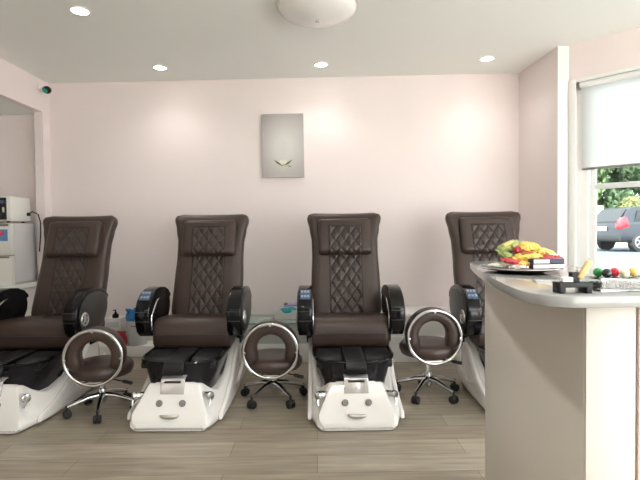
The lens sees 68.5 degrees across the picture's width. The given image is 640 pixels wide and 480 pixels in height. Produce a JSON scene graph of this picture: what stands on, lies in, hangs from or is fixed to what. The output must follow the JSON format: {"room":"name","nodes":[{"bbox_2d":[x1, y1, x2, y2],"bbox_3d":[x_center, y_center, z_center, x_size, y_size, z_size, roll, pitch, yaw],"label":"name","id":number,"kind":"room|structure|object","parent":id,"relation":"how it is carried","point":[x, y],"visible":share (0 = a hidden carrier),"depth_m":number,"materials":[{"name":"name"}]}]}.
{"room":"salon","nodes":[
{"label":"salon","id":0,"kind":"room"},
{"bbox_2d":[0,98,33,114],"bbox_3d":[-3.763,-1.232,2.779,2.060,0.100,4.100,-1,1,-1],"label":"ceiling","id":1,"kind":"structure","parent":0,"point":[6,107],"depth_m":4.45,"materials":[{"name":"paint"}]},
{"bbox_2d":[0,58,51,275],"bbox_3d":[-2.666,-0.131,1.319,0.080,2.650,6.700,-1,1,-1],"label":"wall","id":2,"kind":"structure","parent":0,"point":[19,87],"depth_m":4.53,"materials":[{"name":"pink paint"}]},
{"bbox_2d":[39,84,51,93],"bbox_3d":[-2.623,-1.441,4.485,0.110,0.092,0.084,-1,1,-1],"label":"security camera","id":3,"kind":"object","parent":2,"relation":"attached to","point":[46,89],"visible":1,"depth_m":4.46,"materials":[{"name":"black plastic"}]},
{"bbox_2d":[0,357,484,479],"bbox_3d":[-0.603,1.199,1.474,8.400,0.060,6.900,-1,1,-1],"label":"floor","id":4,"kind":"structure","parent":0,"point":[436,438],"depth_m":2.63,"materials":[{"name":"grey laminate"}]},
{"bbox_2d":[0,280,37,315],"bbox_3d":[-3.119,0.764,4.424,0.760,0.712,0.507,-1,1,-1],"label":"base cabinet","id":5,"kind":"object","parent":4,"relation":"on","point":[29,287],"visible":0.12,"depth_m":4.45,"materials":[{"name":"white wood"}]},
{"bbox_2d":[0,280,37,288],"bbox_3d":[-3.122,0.430,4.419,0.760,0.045,0.500,-1,1,-1],"label":"countertop","id":6,"kind":"structure","parent":5,"relation":"on","point":[33,283],"depth_m":4.36,"materials":[{"name":"white paint"}]},
{"bbox_2d":[0,223,36,284],"bbox_3d":[-3.030,0.126,4.415,0.500,0.558,0.385,-1,1,-1],"label":"refrigerator","id":7,"kind":"object","parent":6,"relation":"on","point":[17,254],"visible":1,"depth_m":4.33,"materials":[{"name":"white metal"}]},
{"bbox_2d":[0,229,7,240],"bbox_3d":[-2.850,-0.043,4.222,0.085,0.105,0.006,-1,1,-1],"label":"magnet","id":8,"kind":"object","parent":7,"relation":"attached to","point":[3,232],"visible":1,"depth_m":4.22},
{"bbox_2d":[0,196,30,222],"bbox_3d":[-3.039,-0.278,4.375,0.500,0.238,0.315,-1,1,-1],"label":"microwave","id":9,"kind":"object","parent":7,"relation":"on","point":[12,209],"visible":1,"depth_m":4.29,"materials":[{"name":"white metal"}]},
{"bbox_2d":[27,211,40,251],"bbox_3d":[-2.744,-0.081,4.509,0.125,0.392,0.037,-1,2,-26],"label":"power cable","id":10,"kind":"object","parent":9,"relation":"attached to","point":[28,214],"visible":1,"depth_m":4.53,"materials":[{"name":"black rubber"}]},
{"bbox_2d":[0,215,117,433],"bbox_3d":[-1.994,0.470,3.381,0.756,1.317,1.250,-1,1,2],"label":"chair","id":11,"kind":"object","parent":4,"relation":"on","point":[71,295],"visible":0.94,"depth_m":3.30,"materials":[{"name":"brown leather"}]},
{"bbox_2d":[0,350,63,390],"bbox_3d":[-1.995,0.883,3.212,0.542,0.253,0.659,-1,1,-1],"label":"basin","id":12,"kind":"object","parent":11,"relation":"in","point":[20,370],"depth_m":3.01,"materials":[{"name":"black plastic"}]},
{"bbox_2d":[61,326,135,423],"bbox_3d":[-1.436,0.843,3.108,0.459,0.586,0.454,-1,1,-9],"label":"stool","id":13,"kind":"object","parent":4,"relation":"on","point":[96,371],"visible":0.94,"depth_m":2.96,"materials":[{"name":"brown leather"}]},
{"bbox_2d":[98,340,153,356],"bbox_3d":[-1.812,1.050,4.565,1.650,0.105,0.273,-1,1,-1],"label":"wall ledge","id":14,"kind":"object","parent":4,"relation":"on","point":[132,351],"visible":0.06,"depth_m":4.44,"materials":[{"name":"white paint"}]},
{"bbox_2d":[105,315,127,340],"bbox_3d":[-1.984,0.874,4.571,0.160,0.250,0.163,-1,1,-1],"label":"carton","id":15,"kind":"object","parent":14,"relation":"on","point":[117,324],"visible":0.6,"depth_m":4.49,"materials":[{"name":"white cardboard"}]},
{"bbox_2d":[112,310,118,317],"bbox_3d":[-1.970,0.710,4.529,0.060,0.077,0.060,-1,1,-1],"label":"pump bottle","id":16,"kind":"object","parent":15,"relation":"on","point":[115,315],"visible":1,"depth_m":4.51,"materials":[{"name":"black plastic"}]},
{"bbox_2d":[116,331,126,344],"bbox_3d":[-1.887,0.933,4.453,0.120,0.135,0.056,-1,1,-1],"label":"pouch","id":17,"kind":"object","parent":14,"relation":"on","point":[122,333],"visible":0.26,"depth_m":4.44,"materials":[{"name":"red"}]},
{"bbox_2d":[125,307,146,345],"bbox_3d":[-1.754,0.825,4.504,0.206,0.345,0.206,1,2,40],"label":"waste bin","id":18,"kind":"object","parent":14,"relation":"on","point":[134,339],"visible":0.61,"depth_m":4.43,"materials":[{"name":"white plastic"}]},
{"bbox_2d":[127,214,251,430],"bbox_3d":[-0.894,0.459,3.388,0.756,1.317,1.250,-1,1,1],"label":"chair","id":19,"kind":"object","parent":4,"relation":"on","point":[195,370],"visible":0.99,"depth_m":3.25,"materials":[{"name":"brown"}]},
{"bbox_2d":[141,346,230,387],"bbox_3d":[-0.893,0.871,3.219,0.539,0.253,0.658,-1,1,-1],"label":"basin","id":20,"kind":"object","parent":19,"relation":"in","point":[202,366],"depth_m":2.99,"materials":[{"name":"black plastic"}]},
{"bbox_2d":[239,314,307,361],"bbox_3d":[-0.376,0.912,4.402,1.200,0.360,0.462,-1,1,-1],"label":"wall ledge","id":21,"kind":"object","parent":4,"relation":"on","point":[268,341],"visible":0.02,"depth_m":4.21,"materials":[{"name":"grey"}]},
{"bbox_2d":[274,307,296,319],"bbox_3d":[-0.314,0.687,4.396,0.215,0.088,0.140,-1,1,-1],"label":"tissue box","id":22,"kind":"object","parent":21,"relation":"on","point":[278,314],"visible":0.58,"depth_m":4.33,"materials":[{"name":"white cardboard"}]},
{"bbox_2d":[280,307,296,312],"bbox_3d":[-0.294,0.670,4.388,0.160,0.097,0.106,-1,1,-1],"label":"packet","id":23,"kind":"object","parent":22,"relation":"in","point":[284,310],"visible":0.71,"depth_m":4.34,"materials":[{"name":"teal plastic"}]},
{"bbox_2d":[284,302,296,306],"bbox_3d":[-0.266,0.604,4.399,0.143,0.029,0.090,-1,1,-1],"label":"packet","id":24,"kind":"object","parent":23,"relation":"on","point":[286,304],"visible":0.72,"depth_m":4.36,"materials":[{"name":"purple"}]},
{"bbox_2d":[241,320,307,408],"bbox_3d":[-0.331,0.831,3.326,0.482,0.577,0.459,-1,1,-1],"label":"stool","id":25,"kind":"object","parent":4,"relation":"on","point":[270,362],"visible":1,"depth_m":3.13,"materials":[{"name":"brown leather"}]},
{"bbox_2d":[296,213,405,430],"bbox_3d":[0.209,0.448,3.370,0.756,1.317,1.250,-1,1,-1],"label":"chair","id":26,"kind":"object","parent":4,"relation":"on","point":[352,385],"visible":1,"depth_m":3.23,"materials":[{"name":"brown leather"}]},
{"bbox_2d":[312,345,393,385],"bbox_3d":[0.216,0.860,3.200,0.538,0.253,0.658,-1,1,-1],"label":"basin","id":27,"kind":"object","parent":26,"relation":"in","point":[330,363],"depth_m":2.96,"materials":[{"name":"black plastic"}]},
{"bbox_2d":[381,306,460,361],"bbox_3d":[1.064,0.861,4.352,1.678,0.435,0.404,-1,1,2],"label":"wall ledge","id":28,"kind":"object","parent":4,"relation":"on","point":[432,328],"visible":0.04,"depth_m":4.18,"materials":[{"name":"white paint"}]},
{"bbox_2d":[396,307,462,404],"bbox_3d":[0.773,0.783,3.377,0.482,0.647,0.459,-1,1,-1],"label":"stool","id":29,"kind":"object","parent":4,"relation":"on","point":[429,350],"visible":0.97,"depth_m":3.18,"materials":[{"name":"brown leather"}]},
{"bbox_2d":[445,211,520,408],"bbox_3d":[1.340,0.437,3.327,0.756,1.317,1.250,-1,1,-1],"label":"chair","id":30,"kind":"object","parent":4,"relation":"on","point":[474,236],"visible":0.47,"depth_m":3.66,"materials":[{"name":"brown leather"}]},
{"bbox_2d":[475,346,484,367],"bbox_3d":[1.346,0.849,3.157,0.538,0.253,0.658,-1,1,-1],"label":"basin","id":31,"kind":"object","parent":30,"relation":"in","point":[479,350],"depth_m":3.22,"materials":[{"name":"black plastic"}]},
{"bbox_2d":[470,261,639,479],"bbox_3d":[0.855,0.627,1.533,0.772,1.050,1.045,-1,1,-1],"label":"reception desk","id":32,"kind":"object","parent":4,"relation":"on","point":[562,371],"visible":0.87,"depth_m":1.18,"materials":[{"name":"laminate"}]},
{"bbox_2d":[478,263,564,272],"bbox_3d":[0.657,0.095,1.540,0.262,0.017,0.262,-1,1,-1],"label":"plate","id":33,"kind":"object","parent":32,"relation":"on","point":[484,266],"visible":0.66,"depth_m":1.46,"materials":[{"name":"white ceramic"}]},
{"bbox_2d":[487,262,510,267],"bbox_3d":[0.577,0.081,1.510,0.073,0.020,0.045,-1,2,-18],"label":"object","id":34,"kind":"object","parent":33,"relation":"on","point":[496,264],"visible":0.94,"depth_m":1.50,"materials":[{"name":"beige food"}]},
{"bbox_2d":[497,251,513,257],"bbox_3d":[0.597,0.049,1.508,0.049,0.027,0.034,-1,2,-18],"label":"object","id":35,"kind":"object","parent":34,"relation":"on","point":[503,254],"visible":0.84,"depth_m":1.50,"materials":[{"name":"green food"}]},
{"bbox_2d":[496,239,519,252],"bbox_3d":[0.617,0.021,1.538,0.082,0.048,0.040,-1,1,-8],"label":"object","id":36,"kind":"object","parent":35,"relation":"on","point":[508,246],"visible":0.95,"depth_m":1.52,"materials":[{"name":"green food"}]},
{"bbox_2d":[508,264,528,269],"bbox_3d":[0.618,0.084,1.464,0.057,0.018,0.039,0,2,17],"label":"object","id":37,"kind":"object","parent":33,"relation":"on","point":[515,266],"visible":0.98,"depth_m":1.45,"materials":[{"name":"white food"}]},
{"bbox_2d":[499,258,520,264],"bbox_3d":[0.602,0.068,1.474,0.074,0.025,0.028,-1,1,-4],"label":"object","id":38,"kind":"object","parent":37,"relation":"on","point":[505,260],"visible":0.89,"depth_m":1.46,"materials":[{"name":"red food"}]},
{"bbox_2d":[513,246,523,253],"bbox_3d":[0.639,0.032,1.518,0.031,0.025,0.029,-1,1,-1],"label":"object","id":39,"kind":"object","parent":33,"relation":"on","point":[517,249],"visible":0.94,"depth_m":1.51,"materials":[{"name":"red food"}]},
{"bbox_2d":[512,261,529,265],"bbox_3d":[0.635,0.076,1.474,0.057,0.025,0.039,-1,2,-18],"label":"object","id":40,"kind":"object","parent":33,"relation":"on","point":[525,263],"visible":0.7,"depth_m":1.46,"materials":[{"name":"yellow food"}]},
{"bbox_2d":[511,251,542,261],"bbox_3d":[0.653,0.053,1.484,0.088,0.034,0.041,-1,1,1],"label":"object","id":41,"kind":"object","parent":40,"relation":"on","point":[524,256],"visible":0.91,"depth_m":1.47,"materials":[{"name":"yellow food"}]},
{"bbox_2d":[529,264,549,268],"bbox_3d":[0.678,0.081,1.461,0.052,0.015,0.046,-1,1,-1],"label":"box","id":42,"kind":"object","parent":33,"relation":"on","point":[532,266],"visible":0.7,"depth_m":1.44,"materials":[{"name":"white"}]},
{"bbox_2d":[528,258,549,263],"bbox_3d":[0.677,0.065,1.461,0.052,0.015,0.046,-1,1,-2],"label":"box","id":43,"kind":"object","parent":42,"relation":"on","point":[531,260],"visible":0.92,"depth_m":1.44,"materials":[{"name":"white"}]},
{"bbox_2d":[550,254,563,258],"bbox_3d":[0.749,0.056,1.510,0.058,0.026,0.034,0,1,12],"label":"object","id":44,"kind":"object","parent":33,"relation":"on","point":[553,255],"visible":0.38,"depth_m":1.50,"materials":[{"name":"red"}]},
{"bbox_2d":[536,247,554,254],"bbox_3d":[0.731,0.041,1.524,0.072,0.037,0.048,0,2,14],"label":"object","id":45,"kind":"object","parent":44,"relation":"on","point":[543,251],"visible":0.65,"depth_m":1.51,"materials":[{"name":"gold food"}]},
{"bbox_2d":[518,241,542,251],"bbox_3d":[0.679,0.022,1.528,0.078,0.039,0.051,-1,1,-11],"label":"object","id":46,"kind":"object","parent":45,"relation":"on","point":[528,246],"visible":0.9,"depth_m":1.51,"materials":[{"name":"yellow food"}]},
{"bbox_2d":[550,263,564,267],"bbox_3d":[0.734,0.080,1.472,0.050,0.015,0.046,0,1,5],"label":"box","id":47,"kind":"object","parent":33,"relation":"on","point":[552,265],"visible":0.71,"depth_m":1.45,"materials":[{"name":"white"}]},
{"bbox_2d":[547,258,563,262],"bbox_3d":[0.731,0.064,1.472,0.046,0.015,0.046,-1,1,2],"label":"box","id":48,"kind":"object","parent":47,"relation":"on","point":[552,260],"visible":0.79,"depth_m":1.45,"materials":[{"name":"blue"}]},
{"bbox_2d":[539,254,555,258],"bbox_3d":[0.707,0.057,1.479,0.065,0.024,0.033,-1,1,-7],"label":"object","id":49,"kind":"object","parent":48,"relation":"on","point":[546,256],"visible":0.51,"depth_m":1.47,"materials":[{"name":"red food"}]},
{"bbox_2d":[470,261,639,307],"bbox_3d":[0.850,0.115,1.520,0.772,0.026,1.045,-1,1,-1],"label":"countertop","id":50,"kind":"structure","parent":32,"relation":"on","point":[532,288],"depth_m":1.09,"materials":[{"name":"grey stone"}]},
{"bbox_2d":[553,260,592,293],"bbox_3d":[0.565,0.081,1.046,0.080,0.072,0.034,-1,1,-1],"label":"card stand","id":51,"kind":"object","parent":32,"relation":"on","point":[560,287],"depth_m":1.04,"materials":[{"name":"black plastic"}]},
{"bbox_2d":[560,277,572,281],"bbox_3d":[0.546,0.087,1.040,0.022,0.010,0.014,-1,1,-1],"label":"card","id":52,"kind":"object","parent":51,"relation":"on","point":[562,279],"visible":1,"depth_m":1.03,"materials":[{"name":"white paper"}]},
{"bbox_2d":[582,275,639,291],"bbox_3d":[0.695,0.099,1.095,0.135,0.029,0.090,-1,1,-1],"label":"acrylic box","id":53,"kind":"object","parent":32,"relation":"on","point":[630,283],"visible":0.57,"depth_m":1.05,"materials":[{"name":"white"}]},
{"bbox_2d":[593,268,601,276],"bbox_3d":[0.644,0.075,1.089,0.021,0.021,0.021,-1,1,-1],"label":"glass ball","id":54,"kind":"object","parent":53,"relation":"on","point":[597,272],"visible":0.96,"depth_m":1.08,"materials":[{"name":"green glass"}]},
{"bbox_2d":[601,269,611,277],"bbox_3d":[0.651,0.075,1.066,0.021,0.021,0.021,-1,1,-1],"label":"glass ball","id":55,"kind":"object","parent":53,"relation":"on","point":[606,273],"visible":1,"depth_m":1.06,"materials":[{"name":"black glass"}]},
{"bbox_2d":[610,268,618,276],"bbox_3d":[0.679,0.075,1.085,0.021,0.021,0.021,-1,1,-1],"label":"glass ball","id":56,"kind":"object","parent":53,"relation":"on","point":[615,272],"visible":0.85,"depth_m":1.08,"materials":[{"name":"red glass"}]},
{"bbox_2d":[619,268,629,277],"bbox_3d":[0.690,0.075,1.065,0.021,0.021,0.021,-1,1,-1],"label":"glass ball","id":57,"kind":"object","parent":53,"relation":"on","point":[624,273],"visible":1,"depth_m":1.06,"materials":[{"name":"beige glass"}]},
{"bbox_2d":[629,267,638,275],"bbox_3d":[0.726,0.074,1.088,0.021,0.021,0.021,-1,1,-1],"label":"glass ball","id":58,"kind":"object","parent":53,"relation":"on","point":[633,271],"visible":0.91,"depth_m":1.08,"materials":[{"name":"yellow glass"}]},
{"bbox_2d":[0,73,518,339],"bbox_3d":[-1.422,-0.229,4.677,6.674,2.650,0.120,-1,1,2],"label":"wall","id":59,"kind":"structure","parent":0,"point":[412,151],"depth_m":4.57,"materials":[{"name":"pink paint"}]},
{"bbox_2d":[262,113,303,177],"bbox_3d":[-0.356,-0.909,4.541,0.405,0.612,0.032,-1,1,2],"label":"wall picture","id":60,"kind":"object","parent":59,"relation":"attached to","point":[282,134],"visible":1,"depth_m":4.53,"materials":[{"name":"beige paper"}]},
{"bbox_2d":[0,0,639,83],"bbox_3d":[0.574,-1.543,1.418,6.590,0.100,6.900,-1,1,-1],"label":"ceiling","id":61,"kind":"structure","parent":0,"point":[120,40],"depth_m":3.56,"materials":[{"name":"paint"}]},
{"bbox_2d":[69,5,90,15],"bbox_3d":[-1.579,-1.509,3.092,0.132,0.016,0.132,-1,1,-1],"label":"recessed light","id":62,"kind":"object","parent":61,"relation":"in","point":[78,10],"visible":1,"depth_m":3.09,"materials":[{"name":"white"}]},
{"bbox_2d":[152,65,167,70],"bbox_3d":[-1.427,-1.538,4.190,0.132,0.016,0.132,-1,1,-1],"label":"recessed light","id":63,"kind":"object","parent":61,"relation":"in","point":[156,67],"visible":1,"depth_m":4.19,"materials":[{"name":"white paint"}]},
{"bbox_2d":[276,0,358,27],"bbox_3d":[-0.018,-1.467,3.044,0.536,0.121,0.536,-1,1,-1],"label":"ceiling light","id":64,"kind":"object","parent":61,"relation":"attached to","point":[303,13],"visible":1,"depth_m":2.97,"materials":[{"name":"white glass"}]},
{"bbox_2d":[314,61,327,67],"bbox_3d":[0.009,-1.553,4.157,0.132,0.016,0.132,-1,1,-1],"label":"recessed light","id":65,"kind":"object","parent":61,"relation":"in","point":[320,64],"visible":1,"depth_m":4.15,"materials":[{"name":"white"}]},
{"bbox_2d":[479,55,494,61],"bbox_3d":[1.440,-1.565,4.051,0.132,0.016,0.132,-1,1,-1],"label":"recessed light","id":66,"kind":"object","parent":61,"relation":"in","point":[487,58],"visible":1,"depth_m":4.05,"materials":[{"name":"white"}]},
{"bbox_2d":[519,46,568,264],"bbox_3d":[2.029,-0.254,4.228,0.228,2.650,0.787,-1,1,-3],"label":"wall","id":67,"kind":"structure","parent":0,"point":[544,84],"depth_m":4.01,"materials":[{"name":"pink paint"}]},
{"bbox_2d":[569,27,639,265],"bbox_3d":[2.903,-0.233,3.046,0.180,2.650,2.349,-2,2,-44],"label":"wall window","id":68,"kind":"structure","parent":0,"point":[621,50],"depth_m":3.64,"materials":[{"name":"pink paint"}]},
{"bbox_2d":[568,66,639,268],"bbox_3d":[2.645,-0.386,3.260,0.210,1.790,1.680,-2,2,-44],"label":"window","id":69,"kind":"structure","parent":68,"relation":"attached to","point":[588,186],"depth_m":3.79,"materials":[{"name":"white paint"}]},
{"bbox_2d":[578,70,639,169],"bbox_3d":[2.615,-0.903,3.229,0.054,0.706,1.548,-2,2,-43],"label":"roller blind","id":70,"kind":"object","parent":68,"relation":"attached to","point":[610,104],"visible":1,"depth_m":3.62,"materials":[{"name":"fabric"}]},
{"label":"outside","id":71,"kind":"structure","parent":0,"visible":0},
{"bbox_3d":[19.654,-0.052,33.222,90.000,0.200,21.000,-1,1,-1],"label":"verge","id":72,"kind":"object","parent":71,"visible":0},
{"bbox_2d":[597,206,602,213],"bbox_3d":[13.605,-0.691,22.877,0.300,1.930,0.090,-1,1,-1],"label":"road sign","id":73,"kind":"object","parent":72,"relation":"on","point":[599,208],"visible":0.39,"depth_m":22.81,"materials":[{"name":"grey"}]},
{"bbox_2d":[597,168,614,205],"bbox_3d":[13.908,-3.127,26.373,4.662,6.648,4.688,-1,1,-1],"label":"leafy tree","id":74,"kind":"object","parent":72,"relation":"on","point":[602,174],"visible":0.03,"depth_m":25.02,"materials":[{"name":"green plant"}]},
{"bbox_2d":[597,165,639,208],"bbox_3d":[17.208,-3.434,27.448,5.328,7.133,4.884,-1,1,-1],"label":"leafy tree","id":75,"kind":"object","parent":72,"relation":"on","point":[612,196],"visible":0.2,"depth_m":26.46,"materials":[{"name":"green plant"}]},
{"bbox_2d":[619,196,639,206],"bbox_3d":[16.145,-1.009,24.032,2.283,2.622,2.222,-1,1,-1],"label":"bush","id":76,"kind":"object","parent":72,"relation":"on","point":[630,201],"visible":0.1,"depth_m":24.11,"materials":[{"name":"yellow plant"}]},
{"bbox_2d":[622,178,639,194],"bbox_3d":[21.499,-3.512,29.009,5.473,7.112,5.533,-1,2,-16],"label":"leafy tree","id":77,"kind":"object","parent":72,"relation":"on","point":[638,189],"visible":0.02,"depth_m":29.80,"materials":[{"name":"green plant"}]},
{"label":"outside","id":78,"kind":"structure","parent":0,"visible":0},
{"bbox_2d":[597,243,627,245],"bbox_3d":[19.768,0.198,22.576,90.000,0.200,0.300,-1,1,-1],"label":"kerb","id":79,"kind":"object","parent":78,"point":[616,244],"depth_m":22.37,"materials":[{"name":"concrete"}]},
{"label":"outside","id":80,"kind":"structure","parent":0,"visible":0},
{"bbox_2d":[597,262,639,274],"bbox_3d":[19.929,0.647,7.633,90.000,0.100,10.401,-1,1,-1],"label":"parking lot","id":81,"kind":"structure","parent":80,"point":[603,265],"depth_m":11.59,"materials":[{"name":"concrete"}]},
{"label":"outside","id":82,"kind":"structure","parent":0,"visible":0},
{"bbox_2d":[597,246,639,261],"bbox_3d":[19.822,0.394,17.630,90.000,0.100,9.600,-1,1,-1],"label":"road","id":83,"kind":"structure","parent":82,"point":[617,253],"depth_m":15.42,"materials":[{"name":"grey asphalt"}]},
{"bbox_2d":[597,206,639,251],"bbox_3d":[13.117,-0.450,18.364,4.680,1.690,1.899,-1,1,-8],"label":"car","id":84,"kind":"object","parent":83,"relation":"on","point":[619,224],"visible":0.86,"depth_m":17.45,"materials":[{"name":"black paint"}]},
{"bbox_2d":[615,217,628,228],"bbox_3d":[11.113,-0.628,17.290,0.366,0.418,0.270,-1,1,-8],"label":"tail light","id":85,"kind":"object","parent":84,"relation":"attached to","point":[623,222],"depth_m":17.18,"materials":[{"name":"red plastic"}]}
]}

